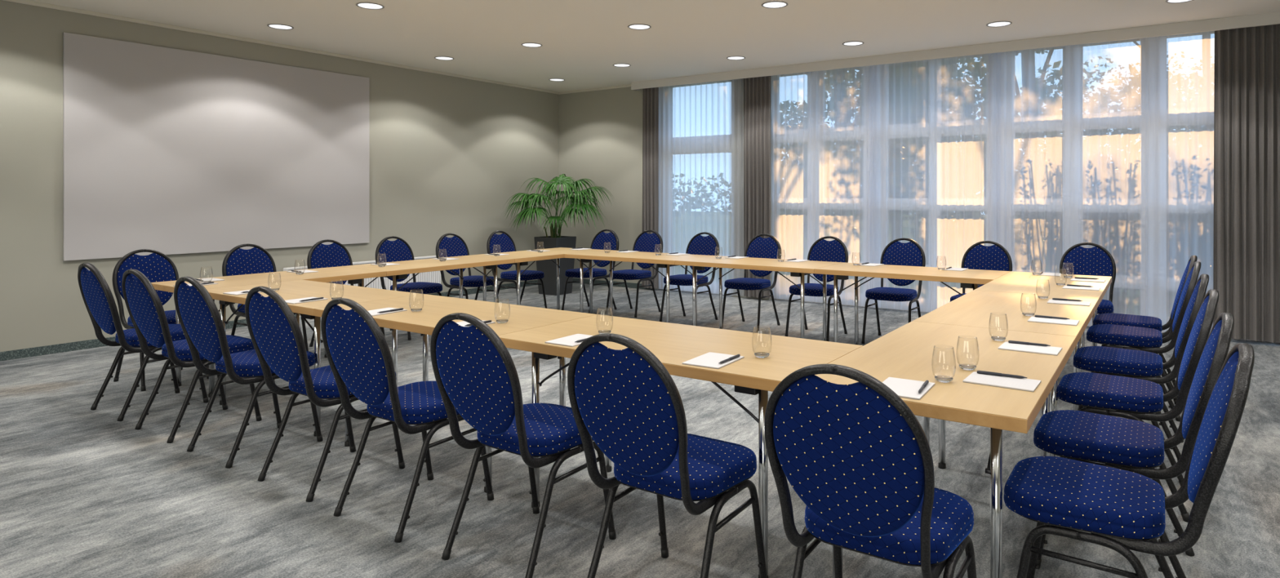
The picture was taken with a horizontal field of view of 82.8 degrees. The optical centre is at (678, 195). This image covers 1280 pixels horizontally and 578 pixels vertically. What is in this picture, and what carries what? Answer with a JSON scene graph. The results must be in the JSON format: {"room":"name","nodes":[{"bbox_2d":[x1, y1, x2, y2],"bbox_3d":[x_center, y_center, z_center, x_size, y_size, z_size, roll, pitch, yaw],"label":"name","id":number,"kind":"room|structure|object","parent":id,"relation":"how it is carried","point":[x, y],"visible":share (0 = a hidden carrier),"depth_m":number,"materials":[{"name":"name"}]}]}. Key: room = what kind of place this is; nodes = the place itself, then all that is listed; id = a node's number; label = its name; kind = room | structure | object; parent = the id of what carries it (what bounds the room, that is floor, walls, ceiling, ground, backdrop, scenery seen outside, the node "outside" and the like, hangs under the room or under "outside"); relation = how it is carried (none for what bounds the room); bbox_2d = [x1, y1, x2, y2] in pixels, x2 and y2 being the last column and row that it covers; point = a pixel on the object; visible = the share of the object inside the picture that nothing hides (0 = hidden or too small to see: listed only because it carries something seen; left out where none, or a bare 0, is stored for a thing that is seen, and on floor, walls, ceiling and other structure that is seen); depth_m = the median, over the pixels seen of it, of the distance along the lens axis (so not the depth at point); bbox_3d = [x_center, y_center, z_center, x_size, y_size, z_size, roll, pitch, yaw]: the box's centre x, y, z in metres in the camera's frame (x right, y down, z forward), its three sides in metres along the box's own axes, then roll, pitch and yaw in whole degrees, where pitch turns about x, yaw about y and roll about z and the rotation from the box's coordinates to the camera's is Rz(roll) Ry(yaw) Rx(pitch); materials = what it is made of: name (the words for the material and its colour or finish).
{"room":"conference room","nodes":[
{"label":"conference room","id":0,"kind":"room"},
{"bbox_2d":[0,0,559,351],"bbox_3d":[-5.005,-0.143,6.910,0.200,2.985,11.574,0,0,34],"label":"wall","id":1,"kind":"structure","parent":0,"point":[447,153],"depth_m":8.04,"materials":[{"name":"grey paint"}]},
{"bbox_2d":[62,31,369,260],"bbox_3d":[-4.505,-0.426,7.452,0.034,1.970,2.894,0,0,34],"label":"projection screen","id":2,"kind":"object","parent":1,"relation":"attached to","point":[167,151],"visible":0.95,"depth_m":7.14,"materials":[{"name":"grey"}]},
{"bbox_2d":[0,280,537,361],"bbox_3d":[-4.945,1.312,6.810,0.012,0.075,11.074,0,0,34],"label":"baseboard","id":3,"kind":"structure","parent":1,"relation":"attached to","point":[84,344],"depth_m":6.32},
{"bbox_2d":[2,0,559,94],"bbox_3d":[-4.941,-1.618,6.808,0.022,0.036,11.074,0,0,34],"label":"trim","id":4,"kind":"structure","parent":1,"relation":"attached to","point":[23,2],"depth_m":7.49,"materials":[{"name":"beige paint"}]},
{"bbox_2d":[283,255,440,289],"bbox_3d":[-3.708,0.992,8.588,0.105,0.435,2.075,0,0,34],"label":"radiator","id":5,"kind":"object","parent":1,"relation":"attached to","point":[434,276],"visible":0.21,"depth_m":8.82,"materials":[{"name":"white metal"}]},
{"bbox_2d":[283,255,435,270],"bbox_3d":[-3.675,0.784,8.611,0.075,0.020,1.990,0,0,34],"label":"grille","id":6,"kind":"object","parent":5,"relation":"attached to","point":[429,256],"depth_m":8.50,"materials":[{"name":"metal"}]},
{"bbox_2d":[0,282,1279,577],"bbox_3d":[-0.288,1.409,3.807,11.493,0.120,11.624,0,0,34],"label":"floor","id":7,"kind":"structure","parent":0,"point":[85,492],"depth_m":3.30,"materials":[{"name":"grey carpet"}]},
{"bbox_2d":[77,262,208,421],"bbox_3d":[-3.417,0.879,4.615,0.444,0.949,0.610,0,0,34],"label":"banquet chair","id":8,"kind":"object","parent":7,"relation":"on","point":[99,300],"visible":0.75,"depth_m":4.44,"materials":[{"name":"blue fabric"}]},
{"bbox_2d":[111,248,208,391],"bbox_3d":[-3.824,0.879,5.343,0.610,0.949,0.444,0,0,34],"label":"banquet chair","id":9,"kind":"object","parent":7,"relation":"on","point":[156,266],"visible":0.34,"depth_m":5.43,"materials":[{"name":"fabric"}]},
{"bbox_2d":[121,269,262,443],"bbox_3d":[-2.849,0.879,4.232,0.444,0.949,0.610,0,0,34],"label":"banquet chair","id":10,"kind":"object","parent":7,"relation":"on","point":[145,309],"visible":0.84,"depth_m":4.06,"materials":[{"name":"fabric"}]},
{"bbox_2d":[173,276,323,468],"bbox_3d":[-2.304,0.879,3.870,0.444,0.949,0.610,0,0,34],"label":"banquet chair","id":11,"kind":"object","parent":7,"relation":"on","point":[199,317],"visible":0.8,"depth_m":3.70,"materials":[{"name":"fabric"}]},
{"bbox_2d":[222,244,308,351],"bbox_3d":[-3.411,0.879,5.963,0.610,0.949,0.444,0,0,34],"label":"banquet chair","id":12,"kind":"object","parent":7,"relation":"on","point":[256,260],"visible":0.28,"depth_m":6.04,"materials":[{"name":"fabric"}]},
{"bbox_2d":[151,266,386,397],"bbox_3d":[-3.042,0.979,5.466,0.703,0.740,1.398,0,0,34],"label":"conference table","id":13,"kind":"object","parent":7,"relation":"on","point":[353,276],"visible":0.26,"depth_m":5.43,"materials":[{"name":"brown wood"}]},
{"bbox_2d":[197,277,224,282],"bbox_3d":[-3.402,0.606,5.225,0.210,0.005,0.148,0,0,35],"label":"notepad","id":14,"kind":"object","parent":13,"relation":"on","point":[212,279],"visible":0.7,"depth_m":5.23,"materials":[{"name":"grey"}]},
{"bbox_2d":[286,269,318,273],"bbox_3d":[-3.015,0.606,5.808,0.210,0.005,0.148,0,0,36],"label":"notepad","id":15,"kind":"object","parent":13,"relation":"on","point":[304,271],"visible":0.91,"depth_m":5.79,"materials":[{"name":"grey"}]},
{"bbox_2d":[206,280,422,435],"bbox_3d":[-2.357,0.979,4.594,1.398,0.740,0.703,0,0,34],"label":"conference table","id":16,"kind":"object","parent":7,"relation":"on","point":[295,289],"visible":0.52,"depth_m":4.52,"materials":[{"name":"wood"}]},
{"bbox_2d":[222,289,261,295],"bbox_3d":[-2.726,0.606,4.572,0.148,0.005,0.210,0,0,29],"label":"notepad","id":17,"kind":"object","parent":16,"relation":"on","point":[236,293],"visible":0.56,"depth_m":4.52,"materials":[{"name":"grey"}]},
{"bbox_2d":[284,297,328,303],"bbox_3d":[-2.180,0.606,4.209,0.148,0.005,0.210,0,0,30],"label":"notepad","id":18,"kind":"object","parent":16,"relation":"on","point":[295,300],"visible":0.77,"depth_m":4.18,"materials":[{"name":"grey"}]},
{"bbox_2d":[244,286,404,502],"bbox_3d":[-1.701,0.879,3.476,0.444,0.949,0.610,0,0,34],"label":"banquet chair","id":19,"kind":"object","parent":7,"relation":"on","point":[276,335],"visible":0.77,"depth_m":3.30,"materials":[{"name":"fabric"}]},
{"bbox_2d":[306,239,385,346],"bbox_3d":[-3.018,0.879,6.555,0.610,0.949,0.444,0,0,34],"label":"banquet chair","id":20,"kind":"object","parent":7,"relation":"on","point":[335,254],"visible":0.27,"depth_m":6.66,"materials":[{"name":"fabric"}]},
{"bbox_2d":[320,297,493,542],"bbox_3d":[-1.164,0.879,3.101,0.444,0.949,0.610,0,0,34],"label":"banquet chair","id":21,"kind":"object","parent":7,"relation":"on","point":[357,352],"visible":0.88,"depth_m":2.94,"materials":[{"name":"fabric"}]},
{"bbox_2d":[375,235,442,340],"bbox_3d":[-2.642,0.879,7.121,0.610,0.949,0.444,0,0,34],"label":"banquet chair","id":22,"kind":"object","parent":7,"relation":"on","point":[398,250],"visible":0.58,"depth_m":7.15,"materials":[{"name":"fabric"}]},
{"bbox_2d":[337,255,515,302],"bbox_3d":[-2.267,0.979,6.632,0.703,0.740,1.398,0,0,34],"label":"conference table","id":23,"kind":"object","parent":7,"relation":"on","point":[401,271],"visible":0.52,"depth_m":6.54,"materials":[{"name":"wood"}]},
{"bbox_2d":[314,293,597,493],"bbox_3d":[-1.191,0.979,3.820,1.398,0.740,0.703,0,0,34],"label":"conference table","id":24,"kind":"object","parent":7,"relation":"on","point":[522,317],"visible":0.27,"depth_m":3.74,"materials":[{"name":"wood"}]},
{"bbox_2d":[368,307,407,315],"bbox_3d":[-1.560,0.606,3.797,0.148,0.005,0.210,0,0,30],"label":"notepad","id":25,"kind":"object","parent":24,"relation":"on","point":[373,313],"visible":0.75,"depth_m":3.79,"materials":[{"name":"grey"}]},
{"bbox_2d":[377,307,403,313],"bbox_3d":[-1.504,0.600,3.778,0.011,0.013,0.156,0,0,32],"label":"pen","id":26,"kind":"object","parent":25,"relation":"on","point":[400,308],"visible":1,"depth_m":3.78,"materials":[{"name":"black"}]},
{"bbox_2d":[456,320,495,326],"bbox_3d":[-0.997,0.606,3.424,0.148,0.005,0.210,0,0,32],"label":"notepad","id":27,"kind":"object","parent":24,"relation":"on","point":[463,323],"visible":0.33,"depth_m":3.45,"materials":[{"name":"grey"}]},
{"bbox_2d":[493,298,510,324],"bbox_3d":[-0.846,0.552,3.473,0.076,0.114,0.076,0,0,34],"label":"drinking glass","id":28,"kind":"object","parent":24,"relation":"on","point":[500,321],"visible":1,"depth_m":3.46,"materials":[{"name":"clear"}]},
{"bbox_2d":[435,233,498,302],"bbox_3d":[-2.249,0.879,7.713,0.610,0.949,0.444,0,0,34],"label":"banquet chair","id":29,"kind":"object","parent":7,"relation":"on","point":[455,246],"visible":0.67,"depth_m":7.73,"materials":[{"name":"fabric"}]},
{"bbox_2d":[486,230,546,308],"bbox_3d":[-1.862,0.879,8.296,0.610,0.949,0.444,0,0,34],"label":"banquet chair","id":30,"kind":"object","parent":7,"relation":"on","point":[504,242],"visible":0.74,"depth_m":8.32,"materials":[{"name":"fabric"}]},
{"bbox_2d":[430,312,616,577],"bbox_3d":[-0.589,0.879,2.737,0.444,0.949,0.610,0,0,34],"label":"banquet chair","id":31,"kind":"object","parent":7,"relation":"on","point":[476,375],"visible":0.94,"depth_m":2.58,"materials":[{"name":"fabric"}]},
{"bbox_2d":[471,247,603,313],"bbox_3d":[-1.493,0.979,7.798,0.703,0.740,1.398,0,0,34],"label":"conference table","id":32,"kind":"object","parent":7,"relation":"on","point":[522,258],"visible":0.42,"depth_m":7.56,"materials":[{"name":"wood"}]},
{"bbox_2d":[533,235,576,295],"bbox_3d":[-1.706,0.957,10.029,0.406,0.785,0.406,0,0,34],"label":"planter","id":33,"kind":"object","parent":7,"relation":"on","point":[548,268],"depth_m":9.89,"materials":[{"name":"grey"}]},
{"bbox_2d":[502,173,615,295],"bbox_3d":[-1.662,0.516,10.055,1.610,1.666,1.300,0,0,1],"label":"potted palm","id":34,"kind":"object","parent":7,"relation":"on","point":[548,267],"visible":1,"depth_m":9.87,"materials":[{"name":"green"}]},
{"bbox_2d":[561,229,618,313],"bbox_3d":[-1.026,0.879,8.576,0.444,0.949,0.610,0,0,34],"label":"banquet chair","id":35,"kind":"object","parent":7,"relation":"on","point":[602,240],"visible":0.71,"depth_m":8.67,"materials":[{"name":"fabric"}]},
{"bbox_2d":[604,230,662,317],"bbox_3d":[-0.495,0.879,8.391,0.444,0.949,0.610,0,0,34],"label":"banquet chair","id":36,"kind":"object","parent":7,"relation":"on","point":[645,242],"visible":0.88,"depth_m":8.46,"materials":[{"name":"fabric"}]},
{"bbox_2d":[564,249,710,325],"bbox_3d":[-0.424,0.979,7.506,1.398,0.740,0.703,0,0,34],"label":"conference table","id":37,"kind":"object","parent":7,"relation":"on","point":[664,260],"visible":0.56,"depth_m":7.40,"materials":[{"name":"wood"}]},
{"bbox_2d":[567,333,767,577],"bbox_3d":[-0.034,0.879,2.362,0.444,0.949,0.610,0,0,34],"label":"banquet chair","id":38,"kind":"object","parent":7,"relation":"on","point":[626,400],"visible":1,"depth_m":2.21,"materials":[{"name":"fabric"}]},
{"bbox_2d":[497,314,862,577],"bbox_3d":[-0.025,0.979,3.045,1.398,0.740,0.703,0,0,34],"label":"conference table","id":39,"kind":"object","parent":7,"relation":"on","point":[673,344],"visible":0.51,"depth_m":2.93,"materials":[{"name":"wood"}]},
{"bbox_2d":[545,333,592,346],"bbox_3d":[-0.435,0.606,3.050,0.148,0.005,0.210,0,0,33],"label":"notepad","id":40,"kind":"object","parent":39,"relation":"on","point":[569,340],"visible":0.79,"depth_m":3.02,"materials":[{"name":"grey"}]},
{"bbox_2d":[595,306,613,333],"bbox_3d":[-0.326,0.552,3.194,0.076,0.114,0.076,0,0,34],"label":"drinking glass","id":41,"kind":"object","parent":39,"relation":"on","point":[602,331],"visible":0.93,"depth_m":3.19,"materials":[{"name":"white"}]},
{"bbox_2d":[682,351,744,368],"bbox_3d":[0.130,0.606,2.675,0.148,0.005,0.210,0,0,31],"label":"notepad","id":42,"kind":"object","parent":39,"relation":"on","point":[709,360],"visible":1,"depth_m":2.66,"materials":[{"name":"grey"}]},
{"bbox_2d":[719,354,740,363],"bbox_3d":[0.185,0.600,2.656,0.011,0.013,0.156,0,0,33],"label":"pen","id":43,"kind":"object","parent":42,"relation":"on","point":[737,355],"visible":1,"depth_m":2.66,"materials":[{"name":"black"}]},
{"bbox_2d":[751,326,772,358],"bbox_3d":[0.314,0.552,2.736,0.076,0.114,0.076,0,0,34],"label":"drinking glass","id":44,"kind":"object","parent":39,"relation":"on","point":[760,354],"visible":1,"depth_m":2.73,"materials":[{"name":"clear"}]},
{"bbox_2d":[659,231,719,321],"bbox_3d":[0.137,0.879,7.864,0.444,0.949,0.610,0,0,34],"label":"banquet chair","id":45,"kind":"object","parent":7,"relation":"on","point":[708,245],"visible":0.8,"depth_m":7.96,"materials":[{"name":"fabric"}]},
{"bbox_2d":[722,233,781,332],"bbox_3d":[0.767,0.879,7.517,0.444,0.949,0.610,0,0,34],"label":"banquet chair","id":46,"kind":"object","parent":7,"relation":"on","point":[770,247],"visible":0.91,"depth_m":7.60,"materials":[{"name":"fabric"}]},
{"bbox_2d":[675,255,844,341],"bbox_3d":[0.743,0.979,6.731,1.398,0.740,0.703,0,0,34],"label":"conference table","id":47,"kind":"object","parent":7,"relation":"on","point":[804,268],"visible":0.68,"depth_m":6.62,"materials":[{"name":"wood"}]},
{"bbox_2d":[785,235,848,341],"bbox_3d":[1.360,0.879,7.051,0.444,0.949,0.610,0,0,34],"label":"banquet chair","id":48,"kind":"object","parent":7,"relation":"on","point":[822,250],"visible":0.73,"depth_m":7.15,"materials":[{"name":"fabric"}]},
{"bbox_2d":[764,364,976,577],"bbox_3d":[0.535,0.879,1.972,0.444,0.949,0.610,0,0,34],"label":"banquet chair","id":49,"kind":"object","parent":7,"relation":"on","point":[860,460],"visible":1,"depth_m":1.79,"materials":[{"name":"fabric"}]},
{"bbox_2d":[861,237,925,343],"bbox_3d":[2.014,0.879,6.737,0.444,0.949,0.610,0,0,34],"label":"banquet chair","id":50,"kind":"object","parent":7,"relation":"on","point":[911,253],"visible":0.84,"depth_m":6.84,"materials":[{"name":"fabric"}]},
{"bbox_2d":[813,262,1010,345],"bbox_3d":[1.909,0.979,5.956,1.398,0.740,0.703,0,0,34],"label":"conference table","id":51,"kind":"object","parent":7,"relation":"on","point":[968,278],"visible":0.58,"depth_m":5.86,"materials":[{"name":"wood"}]},
{"bbox_2d":[859,262,884,266],"bbox_3d":[1.699,0.606,6.389,0.148,0.005,0.210,0,0,39],"label":"notepad","id":52,"kind":"object","parent":51,"relation":"on","point":[868,264],"visible":1,"depth_m":6.34,"materials":[{"name":"grey"}]},
{"bbox_2d":[944,267,968,271],"bbox_3d":[2.294,0.606,5.994,0.148,0.005,0.210,0,0,35],"label":"notepad","id":53,"kind":"object","parent":51,"relation":"on","point":[950,268],"visible":0.91,"depth_m":5.99,"materials":[{"name":"grey"}]},
{"bbox_2d":[815,320,1075,577],"bbox_3d":[1.044,0.979,2.752,0.703,0.740,1.398,0,0,34],"label":"conference table","id":54,"kind":"object","parent":7,"relation":"on","point":[905,352],"visible":0.56,"depth_m":2.53,"materials":[{"name":"wood"}]},
{"bbox_2d":[882,377,934,399],"bbox_3d":[0.710,0.606,2.289,0.148,0.005,0.210,0,0,32],"label":"notepad","id":55,"kind":"object","parent":54,"relation":"on","point":[903,388],"visible":0.71,"depth_m":2.29,"materials":[{"name":"grey"}]},
{"bbox_2d":[918,380,928,393],"bbox_3d":[0.766,0.600,2.269,0.011,0.013,0.156,0,0,28],"label":"pen","id":56,"kind":"object","parent":55,"relation":"on","point":[926,382],"visible":1,"depth_m":2.27,"materials":[{"name":"black"}]},
{"bbox_2d":[931,345,955,382],"bbox_3d":[0.870,0.552,2.379,0.076,0.114,0.076,0,0,34],"label":"drinking glass","id":57,"kind":"object","parent":54,"relation":"on","point":[942,379],"visible":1,"depth_m":2.37,"materials":[{"name":"clear"}]},
{"bbox_2d":[955,336,979,370],"bbox_3d":[1.015,0.552,2.543,0.076,0.114,0.076,0,0,34],"label":"drinking glass","id":58,"kind":"object","parent":54,"relation":"on","point":[963,366],"visible":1,"depth_m":2.53,"materials":[{"name":"clear"}]},
{"bbox_2d":[988,312,1008,341],"bbox_3d":[1.346,0.552,3.050,0.076,0.114,0.076,0,0,34],"label":"drinking glass","id":59,"kind":"object","parent":54,"relation":"on","point":[993,338],"visible":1,"depth_m":3.04,"materials":[{"name":"clear"}]},
{"bbox_2d":[963,371,1040,391],"bbox_3d":[1.058,0.606,2.370,0.210,0.005,0.148,0,0,35],"label":"notepad","id":60,"kind":"object","parent":54,"relation":"on","point":[1024,384],"visible":1,"depth_m":2.36,"materials":[{"name":"grey"}]},
{"bbox_2d":[977,370,1026,378],"bbox_3d":[1.081,0.600,2.425,0.156,0.013,0.011,0,0,32],"label":"pen","id":61,"kind":"object","parent":60,"relation":"on","point":[978,371],"visible":1,"depth_m":2.42,"materials":[{"name":"black"}]},
{"bbox_2d":[998,342,1062,355],"bbox_3d":[1.399,0.606,2.883,0.210,0.005,0.148,0,0,35],"label":"notepad","id":62,"kind":"object","parent":54,"relation":"on","point":[1049,350],"visible":1,"depth_m":2.86,"materials":[{"name":"grey"}]},
{"bbox_2d":[1008,340,1050,346],"bbox_3d":[1.422,0.600,2.937,0.156,0.013,0.011,0,0,32],"label":"pen","id":63,"kind":"object","parent":62,"relation":"on","point":[1009,341],"visible":1,"depth_m":2.94,"materials":[{"name":"black"}]},
{"bbox_2d":[950,240,1012,302],"bbox_3d":[2.627,0.879,6.294,0.444,0.949,0.610,0,0,34],"label":"banquet chair","id":64,"kind":"object","parent":7,"relation":"on","point":[977,256],"visible":0.31,"depth_m":6.48,"materials":[{"name":"fabric"}]},
{"bbox_2d":[913,289,1098,468],"bbox_3d":[1.819,0.979,3.918,0.703,0.740,1.398,0,0,34],"label":"conference table","id":65,"kind":"object","parent":7,"relation":"on","point":[974,308],"visible":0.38,"depth_m":3.71,"materials":[{"name":"beige wood"}]},
{"bbox_2d":[1020,293,1036,316],"bbox_3d":[1.773,0.552,3.672,0.076,0.114,0.076,0,0,34],"label":"drinking glass","id":66,"kind":"object","parent":65,"relation":"on","point":[1026,314],"visible":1,"depth_m":3.66,"materials":[{"name":"clear"}]},
{"bbox_2d":[1027,316,1079,325],"bbox_3d":[1.819,0.606,3.516,0.210,0.005,0.148,0,0,33],"label":"notepad","id":67,"kind":"object","parent":65,"relation":"on","point":[1034,319],"visible":1,"depth_m":3.49,"materials":[{"name":"grey"}]},
{"bbox_2d":[1035,315,1069,319],"bbox_3d":[1.841,0.600,3.571,0.156,0.013,0.011,0,0,36],"label":"pen","id":68,"kind":"object","parent":67,"relation":"on","point":[1037,316],"visible":1,"depth_m":3.57,"materials":[{"name":"black"}]},
{"bbox_2d":[1047,299,1090,306],"bbox_3d":[2.220,0.606,4.120,0.210,0.005,0.148,0,0,32],"label":"notepad","id":69,"kind":"object","parent":65,"relation":"on","point":[1050,301],"visible":1,"depth_m":4.11,"materials":[{"name":"grey"}]},
{"bbox_2d":[1052,297,1083,301],"bbox_3d":[2.241,0.600,4.175,0.156,0.013,0.011,0,0,31],"label":"pen","id":70,"kind":"object","parent":69,"relation":"on","point":[1056,299],"visible":1,"depth_m":4.17,"materials":[{"name":"black"}]},
{"bbox_2d":[974,271,1111,372],"bbox_3d":[2.593,0.979,5.085,0.703,0.740,1.398,0,0,34],"label":"conference table","id":71,"kind":"object","parent":7,"relation":"on","point":[1014,282],"visible":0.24,"depth_m":4.94,"materials":[{"name":"beige wood"}]},
{"bbox_2d":[1038,271,1061,276],"bbox_3d":[2.873,0.606,5.609,0.148,0.005,0.210,0,0,29],"label":"notepad","id":72,"kind":"object","parent":71,"relation":"on","point":[1042,273],"visible":0.91,"depth_m":5.56,"materials":[{"name":"grey"}]},
{"bbox_2d":[1062,285,1100,290],"bbox_3d":[2.652,0.606,4.769,0.210,0.005,0.148,0,0,33],"label":"notepad","id":73,"kind":"object","parent":71,"relation":"on","point":[1064,286],"visible":1,"depth_m":4.76,"materials":[{"name":"grey"}]},
{"bbox_2d":[1070,278,1105,282],"bbox_3d":[2.945,0.606,5.211,0.210,0.005,0.148,0,0,34],"label":"notepad","id":74,"kind":"object","parent":71,"relation":"on","point":[1072,279],"visible":1,"depth_m":5.18,"materials":[{"name":"grey"}]},
{"bbox_2d":[1059,242,1115,314],"bbox_3d":[3.397,0.879,6.058,0.444,0.949,0.610,0,0,34],"label":"banquet chair","id":75,"kind":"object","parent":7,"relation":"on","point":[1096,260],"visible":0.35,"depth_m":6.22,"materials":[{"name":"fabric"}]},
{"bbox_2d":[1003,342,1254,577],"bbox_3d":[1.305,0.879,2.135,0.610,0.949,0.444,0,0,34],"label":"banquet chair","id":76,"kind":"object","parent":7,"relation":"on","point":[1122,511],"visible":1,"depth_m":2.02,"materials":[{"name":"fabric"}]},
{"bbox_2d":[1033,312,1234,577],"bbox_3d":[1.651,0.879,2.655,0.610,0.949,0.444,0,0,34],"label":"banquet chair","id":77,"kind":"object","parent":7,"relation":"on","point":[1137,446],"visible":0.77,"depth_m":2.54,"materials":[{"name":"fabric"}]},
{"bbox_2d":[1057,288,1218,522],"bbox_3d":[2.068,0.879,3.284,0.610,0.949,0.444,0,0,34],"label":"banquet chair","id":78,"kind":"object","parent":7,"relation":"on","point":[1132,398],"visible":0.87,"depth_m":3.16,"materials":[{"name":"fabric"}]},
{"bbox_2d":[1073,274,1208,460],"bbox_3d":[2.481,0.879,3.905,0.610,0.949,0.444,0,0,34],"label":"banquet chair","id":79,"kind":"object","parent":7,"relation":"on","point":[1131,363],"visible":0.74,"depth_m":3.78,"materials":[{"name":"fabric"}]},
{"bbox_2d":[1086,261,1200,421],"bbox_3d":[2.957,0.879,4.621,0.610,0.949,0.444,0,0,34],"label":"banquet chair","id":80,"kind":"object","parent":7,"relation":"on","point":[1136,338],"visible":0.77,"depth_m":4.49,"materials":[{"name":"fabric"}]},
{"bbox_2d":[1093,255,1197,398],"bbox_3d":[3.261,0.879,5.079,0.610,0.949,0.444,0,0,34],"label":"banquet chair","id":81,"kind":"object","parent":7,"relation":"on","point":[1148,322],"visible":0.48,"depth_m":4.99,"materials":[{"name":"fabric"}]},
{"bbox_2d":[29,0,1279,92],"bbox_3d":[-0.288,-1.711,3.807,11.493,0.150,11.624,0,0,34],"label":"ceiling","id":82,"kind":"structure","parent":0,"point":[581,41],"depth_m":6.93,"materials":[{"name":"white paint"}]},
{"bbox_2d":[266,23,293,29],"bbox_3d":[-3.842,-1.633,6.994,0.226,0.007,0.226,0,0,34],"label":"recessed light","id":83,"kind":"object","parent":82,"relation":"in","point":[277,26],"visible":1,"depth_m":6.99,"materials":[{"name":"grey"}]},
{"bbox_2d":[355,2,384,9],"bbox_3d":[-2.651,-1.633,6.226,0.226,0.007,0.226,0,0,34],"label":"recessed light","id":84,"kind":"object","parent":82,"relation":"in","point":[371,6],"visible":1,"depth_m":6.23,"materials":[{"name":"grey"}]},
{"bbox_2d":[434,56,453,60],"bbox_3d":[-2.780,-1.633,8.593,0.226,0.007,0.226,0,0,34],"label":"recessed light","id":85,"kind":"object","parent":82,"relation":"in","point":[442,58],"visible":1,"depth_m":8.61,"materials":[{"name":"grey"}]},
{"bbox_2d":[520,42,542,47],"bbox_3d":[-1.589,-1.633,7.838,0.226,0.007,0.226,0,0,34],"label":"recessed light","id":86,"kind":"object","parent":82,"relation":"in","point":[526,44],"visible":1,"depth_m":7.84,"materials":[{"name":"grey"}]},
{"bbox_2d":[613,63,631,66],"bbox_3d":[-0.709,-1.633,9.054,0.226,0.007,0.226,0,0,34],"label":"recessed light","id":87,"kind":"object","parent":82,"relation":"in","point":[615,64],"visible":1,"depth_m":9.05,"materials":[{"name":"grey"}]},
{"bbox_2d":[627,23,651,30],"bbox_3d":[-0.378,-1.633,6.998,0.226,0.007,0.226,0,0,34],"label":"recessed light","id":88,"kind":"object","parent":82,"relation":"in","point":[637,26],"visible":1,"depth_m":6.99,"materials":[{"name":"grey"}]},
{"bbox_2d":[641,87,658,288],"bbox_3d":[-0.409,-0.143,10.339,0.282,2.915,0.063,0,0,34],"label":"curtain","id":89,"kind":"object","parent":82,"relation":"hanging from","point":[651,95],"visible":0.82,"depth_m":10.32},
{"bbox_2d":[657,78,744,296],"bbox_3d":[0.306,-0.141,9.903,1.472,2.920,0.031,0,0,34],"label":"sheer curtain","id":90,"kind":"object","parent":82,"relation":"hanging from","point":[701,125],"visible":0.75,"depth_m":9.88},
{"bbox_2d":[726,56,745,60],"bbox_3d":[0.679,-1.633,8.577,0.226,0.007,0.226,0,0,34],"label":"recessed light","id":91,"kind":"object","parent":82,"relation":"in","point":[735,58],"visible":1,"depth_m":8.59,"materials":[{"name":"grey"}]},
{"bbox_2d":[743,75,770,298],"bbox_3d":[1.015,-0.143,9.391,0.400,2.915,0.064,0,0,34],"label":"curtain","id":92,"kind":"object","parent":82,"relation":"hanging from","point":[757,91],"visible":0.78,"depth_m":9.38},
{"bbox_2d":[761,0,787,8],"bbox_3d":[0.821,-1.633,6.190,0.226,0.007,0.226,0,0,34],"label":"recessed light","id":93,"kind":"object","parent":82,"relation":"in","point":[774,4],"visible":1,"depth_m":6.18,"materials":[{"name":"grey"}]},
{"bbox_2d":[770,66,870,306],"bbox_3d":[1.785,-0.141,8.958,1.442,2.920,0.031,0,0,34],"label":"sheer curtain","id":94,"kind":"object","parent":82,"relation":"hanging from","point":[820,120],"visible":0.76,"depth_m":8.97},
{"bbox_2d":[842,40,863,45],"bbox_3d":[1.870,-1.633,7.762,0.226,0.007,0.226,0,0,34],"label":"recessed light","id":95,"kind":"object","parent":82,"relation":"in","point":[853,42],"visible":1,"depth_m":7.77,"materials":[{"name":"grey"}]},
{"bbox_2d":[868,52,1001,312],"bbox_3d":[2.867,-0.141,8.202,1.460,2.920,0.030,0,0,34],"label":"sheer curtain","id":96,"kind":"object","parent":82,"relation":"hanging from","point":[935,125],"visible":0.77,"depth_m":8.18,"materials":[{"name":"fabric"}]},
{"bbox_2d":[986,21,1012,26],"bbox_3d":[3.045,-1.633,6.885,0.226,0.007,0.226,0,0,34],"label":"recessed light","id":97,"kind":"object","parent":82,"relation":"in","point":[997,24],"visible":1,"depth_m":6.89,"materials":[{"name":"grey"}]},
{"bbox_2d":[1000,31,1214,334],"bbox_3d":[4.234,-0.141,7.332,1.981,2.920,0.031,0,0,34],"label":"sheer curtain","id":98,"kind":"object","parent":82,"relation":"hanging from","point":[1109,145],"visible":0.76,"depth_m":7.23,"materials":[{"name":"fabric"}]},
{"bbox_2d":[1165,0,1193,3],"bbox_3d":[4.183,-1.633,6.021,0.226,0.007,0.226,0,0,34],"label":"recessed light","id":99,"kind":"object","parent":82,"relation":"in","point":[1166,1],"visible":1,"depth_m":6.08,"materials":[{"name":"grey"}]},
{"bbox_2d":[1213,24,1279,342],"bbox_3d":[5.894,-0.143,6.151,2.187,2.915,0.077,0,0,34],"label":"curtain","id":100,"kind":"object","parent":82,"relation":"hanging from","point":[1246,248],"visible":0.98,"depth_m":6.61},
{"bbox_2d":[559,87,771,299],"bbox_3d":[-0.274,-0.143,10.535,3.673,2.985,0.300,0,0,34],"label":"wall","id":101,"kind":"structure","parent":0,"point":[601,131],"depth_m":10.90,"materials":[{"name":"grey paint"}]},
{"bbox_2d":[559,84,631,94],"bbox_3d":[-1.220,-1.618,10.970,1.571,0.036,0.022,0,0,34],"label":"trim","id":102,"kind":"structure","parent":101,"relation":"attached to","point":[629,85],"depth_m":10.98,"materials":[{"name":"beige paint"}]},
{"bbox_2d":[573,277,652,289],"bbox_3d":[-1.129,1.312,10.916,1.801,0.075,0.012,0,0,34],"label":"baseboard","id":103,"kind":"structure","parent":101,"relation":"attached to","point":[630,285],"depth_m":10.78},
{"bbox_2d":[631,11,1279,91],"bbox_3d":[3.335,-1.582,7.854,9.535,0.108,0.174,0,0,34],"label":"trim","id":104,"kind":"structure","parent":101,"relation":"attached to","point":[1271,18],"depth_m":7.74,"materials":[{"name":"white paint"}]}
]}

